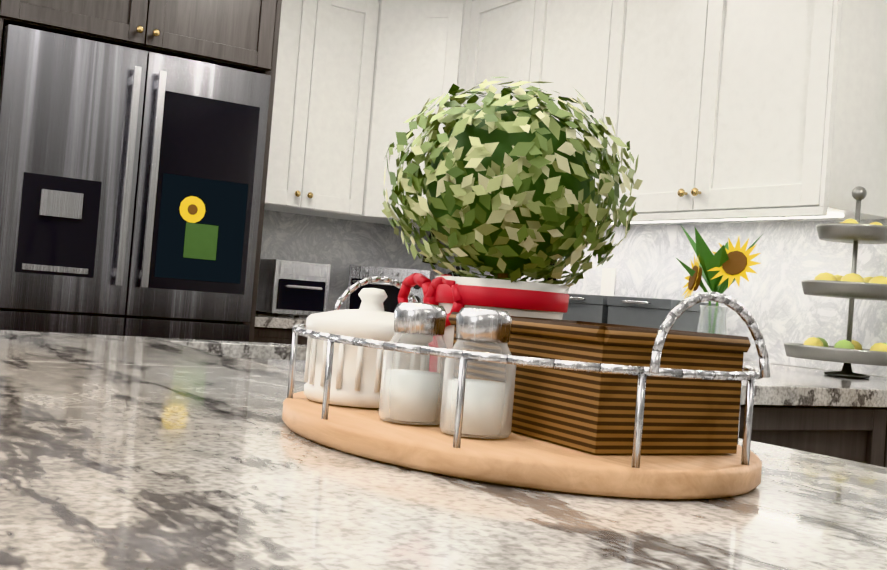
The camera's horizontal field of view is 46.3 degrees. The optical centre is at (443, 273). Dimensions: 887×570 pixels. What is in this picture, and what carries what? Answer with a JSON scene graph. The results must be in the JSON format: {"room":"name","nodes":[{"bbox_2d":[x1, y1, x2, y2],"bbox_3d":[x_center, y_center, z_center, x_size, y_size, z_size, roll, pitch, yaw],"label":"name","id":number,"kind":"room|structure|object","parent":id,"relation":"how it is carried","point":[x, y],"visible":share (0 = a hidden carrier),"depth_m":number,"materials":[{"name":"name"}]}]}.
{"room":"kitchen","nodes":[
{"label":"kitchen","id":0,"kind":"room"},
{"bbox_2d":[0,330,886,569],"bbox_3d":[0.326,0.173,0.136,1.055,0.040,4.385,5,-2,-32],"label":"countertop","id":1,"kind":"structure","parent":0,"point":[117,452],"depth_m":0.64,"materials":[{"name":"grey stone"}]},
{"bbox_2d":[282,276,769,498],"bbox_3d":[0.056,0.079,0.925,0.360,0.143,0.500,5,-2,-32],"label":"serving tray","id":2,"kind":"object","parent":1,"relation":"on","point":[514,458],"visible":0.69,"depth_m":0.73,"materials":[{"name":"brown wood"}]},
{"bbox_2d":[304,288,432,408],"bbox_3d":[-0.070,0.067,0.976,0.120,0.107,0.120,5,-2,-32],"label":"canister","id":3,"kind":"object","parent":2,"relation":"on","point":[356,376],"visible":0.54,"depth_m":0.92,"materials":[{"name":"white ceramic"}]},
{"bbox_2d":[379,302,515,438],"bbox_3d":[0.003,0.074,0.827,0.055,0.097,0.127,6,-2,-44],"label":"shakers","id":4,"kind":"object","parent":2,"relation":"on","point":[414,397],"visible":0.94,"depth_m":0.81,"materials":[{"name":"clear glass"}]},
{"bbox_2d":[382,77,642,397],"bbox_3d":[0.064,-0.033,1.069,0.264,0.332,0.263,5,-2,-32],"label":"potted plant","id":5,"kind":"object","parent":2,"relation":"on","point":[512,192],"visible":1,"depth_m":1.00,"materials":[{"name":"green plant"}]},
{"bbox_2d":[449,312,750,453],"bbox_3d":[0.119,0.087,0.871,0.150,0.091,0.234,5,-2,-28],"label":"wicker basket","id":6,"kind":"object","parent":2,"relation":"on","point":[592,412],"visible":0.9,"depth_m":0.78,"materials":[{"name":"brown wicker"}]},
{"bbox_2d":[745,360,883,376],"bbox_3d":[2.004,0.004,2.211,0.140,2.500,7.420,5,-2,-32],"label":"wall","id":7,"kind":"structure","parent":0,"point":[813,368],"depth_m":3.32,"materials":[{"name":"grey stone"}]},
{"bbox_2d":[264,0,371,217],"bbox_3d":[-0.628,-0.838,4.688,0.684,1.108,0.377,5,-2,-32],"label":"upper cabinet","id":8,"kind":"object","parent":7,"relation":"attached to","point":[314,148],"depth_m":4.58,"materials":[{"name":"white wood"}]},
{"bbox_2d":[336,0,459,228],"bbox_3d":[-0.095,-0.792,4.862,0.676,1.109,0.656,5,-2,-32],"label":"upper cabinet","id":9,"kind":"object","parent":7,"relation":"attached to","point":[410,61],"depth_m":4.69,"materials":[{"name":"white wood"}]},
{"bbox_2d":[452,0,659,225],"bbox_3d":[0.448,-0.764,4.283,0.377,1.109,1.132,5,-2,-32],"label":"upper cabinet","id":10,"kind":"object","parent":7,"relation":"attached to","point":[572,45],"depth_m":4.11,"materials":[{"name":"white wood"}]},
{"bbox_2d":[435,219,886,376],"bbox_3d":[0.758,0.046,4.023,0.002,0.479,3.008,5,-2,-32],"label":"backsplash","id":11,"kind":"structure","parent":7,"relation":"attached to","point":[776,302],"depth_m":3.48,"materials":[{"name":"stone"}]},
{"bbox_2d":[609,0,886,224],"bbox_3d":[0.981,-0.742,3.489,0.327,1.109,1.047,5,-2,-32],"label":"upper cabinet","id":12,"kind":"object","parent":7,"relation":"attached to","point":[726,109],"depth_m":3.21,"materials":[{"name":"white wood"}]},
{"bbox_2d":[611,212,843,223],"bbox_3d":[0.680,-0.193,3.836,0.040,0.010,1.830,5,-2,-32],"label":"under-cabinet lights","id":13,"kind":"object","parent":12,"relation":"attached to","point":[832,214],"visible":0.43,"depth_m":3.33},
{"bbox_3d":[-0.928,1.008,0.379,6.870,0.060,7.420,5,-2,-32],"label":"floor","id":14,"kind":"structure","parent":0,"visible":0},
{"bbox_2d":[0,24,270,341],"bbox_3d":[-1.310,0.110,3.995,0.950,1.855,0.745,5,-2,-32],"label":"fridge","id":15,"kind":"object","parent":14,"relation":"on","point":[130,187],"visible":0.71,"depth_m":3.70,"materials":[{"name":"silver metal"}]},
{"bbox_2d":[0,0,281,341],"bbox_3d":[-1.340,-0.215,4.018,1.128,2.498,0.775,5,-2,-32],"label":"tall cabinet","id":16,"kind":"object","parent":14,"relation":"on","point":[240,34],"visible":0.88,"depth_m":3.88,"materials":[{"name":"brown wood"}]},
{"bbox_2d":[253,324,307,343],"bbox_3d":[-0.817,0.652,4.438,0.339,0.876,0.661,5,-2,-32],"label":"base cabinet","id":17,"kind":"object","parent":14,"relation":"on","point":[259,333],"depth_m":4.17,"materials":[{"name":"brown wood"}]},
{"bbox_2d":[739,408,886,463],"bbox_3d":[0.535,0.710,2.497,0.756,0.876,0.687,5,-2,-32],"label":"base cabinet","id":18,"kind":"object","parent":14,"relation":"on","point":[862,432],"depth_m":2.29,"materials":[{"name":"brown wood"}]},
{"bbox_2d":[164,338,306,367],"bbox_3d":[-0.079,0.190,2.074,0.820,0.040,0.680,5,-2,-32],"label":"countertop","id":19,"kind":"structure","parent":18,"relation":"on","point":[270,351],"depth_m":2.17,"materials":[{"name":"grey stone"}]},
{"bbox_2d":[422,229,557,280],"bbox_3d":[0.100,-0.016,2.002,0.203,0.395,0.232,5,-2,-32],"label":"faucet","id":20,"kind":"object","parent":19,"relation":"on","point":[430,236],"visible":0.04,"depth_m":2.03,"materials":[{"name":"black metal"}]},
{"bbox_2d":[255,312,886,407],"bbox_3d":[0.189,0.252,3.650,1.327,0.040,3.053,5,-2,-32],"label":"countertop","id":21,"kind":"structure","parent":18,"relation":"on","point":[787,386],"depth_m":2.33,"materials":[{"name":"grey stone"}]},
{"bbox_2d":[256,259,330,315],"bbox_3d":[-0.679,0.066,4.588,0.260,0.240,0.317,5,-2,-32],"label":"toaster oven","id":22,"kind":"object","parent":21,"relation":"on","point":[297,288],"visible":0.79,"depth_m":4.48,"materials":[{"name":"metal"}]},
{"bbox_2d":[346,265,443,312],"bbox_3d":[-0.226,0.102,4.799,0.380,0.250,0.317,4,-1,13],"label":"toaster oven","id":23,"kind":"object","parent":21,"relation":"on","point":[358,273],"visible":0.29,"depth_m":4.68,"materials":[{"name":"metal"}]},
{"bbox_2d":[448,266,465,276],"bbox_3d":[0.093,0.110,4.767,0.100,0.284,0.207,3,-2,38],"label":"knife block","id":24,"kind":"object","parent":21,"relation":"on","point":[457,269],"visible":0.17,"depth_m":4.71,"materials":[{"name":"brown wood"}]},
{"bbox_2d":[562,293,599,322],"bbox_3d":[0.570,0.175,3.918,0.246,0.184,0.316,5,-2,-32],"label":"bread box","id":25,"kind":"object","parent":21,"relation":"on","point":[581,307],"depth_m":3.82,"materials":[{"name":"metal"}]},
{"bbox_2d":[597,295,718,332],"bbox_3d":[0.752,0.183,3.630,0.246,0.184,0.317,5,-2,-32],"label":"bread box","id":26,"kind":"object","parent":21,"relation":"on","point":[640,312],"depth_m":3.55,"materials":[{"name":"metal"}]},
{"bbox_2d":[675,224,761,334],"bbox_3d":[0.839,0.059,3.137,0.256,0.420,0.296,5,-2,-32],"label":"sunflower vase","id":27,"kind":"object","parent":21,"relation":"on","point":[722,269],"visible":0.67,"depth_m":3.12,"materials":[{"name":"clear glass"}]},
{"bbox_2d":[784,186,886,377],"bbox_3d":[1.151,0.020,2.914,0.344,0.535,0.344,5,-2,-32],"label":"tiered tray","id":28,"kind":"object","parent":21,"relation":"on","point":[855,234],"visible":1,"depth_m":2.83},
{"bbox_2d":[803,219,886,351],"bbox_3d":[1.149,0.046,2.913,0.226,0.392,0.256,5,-2,-32],"label":"lemons","id":29,"kind":"object","parent":28,"relation":"on","point":[845,344],"visible":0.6,"depth_m":2.86,"materials":[{"name":"yellow food"}]},
{"bbox_3d":[-2.849,-0.346,3.604,6.870,2.500,0.140,5,-2,-32],"label":"wall","id":30,"kind":"structure","parent":0,"visible":0},
{"bbox_2d":[258,210,433,314],"bbox_3d":[-0.565,-0.035,4.969,1.218,0.479,0.002,5,-2,-32],"label":"backsplash","id":31,"kind":"structure","parent":30,"relation":"attached to","point":[340,246],"depth_m":5.00,"materials":[{"name":"stone"}]},
{"bbox_2d":[600,268,615,295],"bbox_3d":[0.662,0.038,4.168,0.005,0.120,0.080,5,-2,-32],"label":"outlet","id":32,"kind":"object","parent":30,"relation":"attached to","point":[608,280],"visible":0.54,"depth_m":4.15,"materials":[{"name":"white plastic"}]}
]}

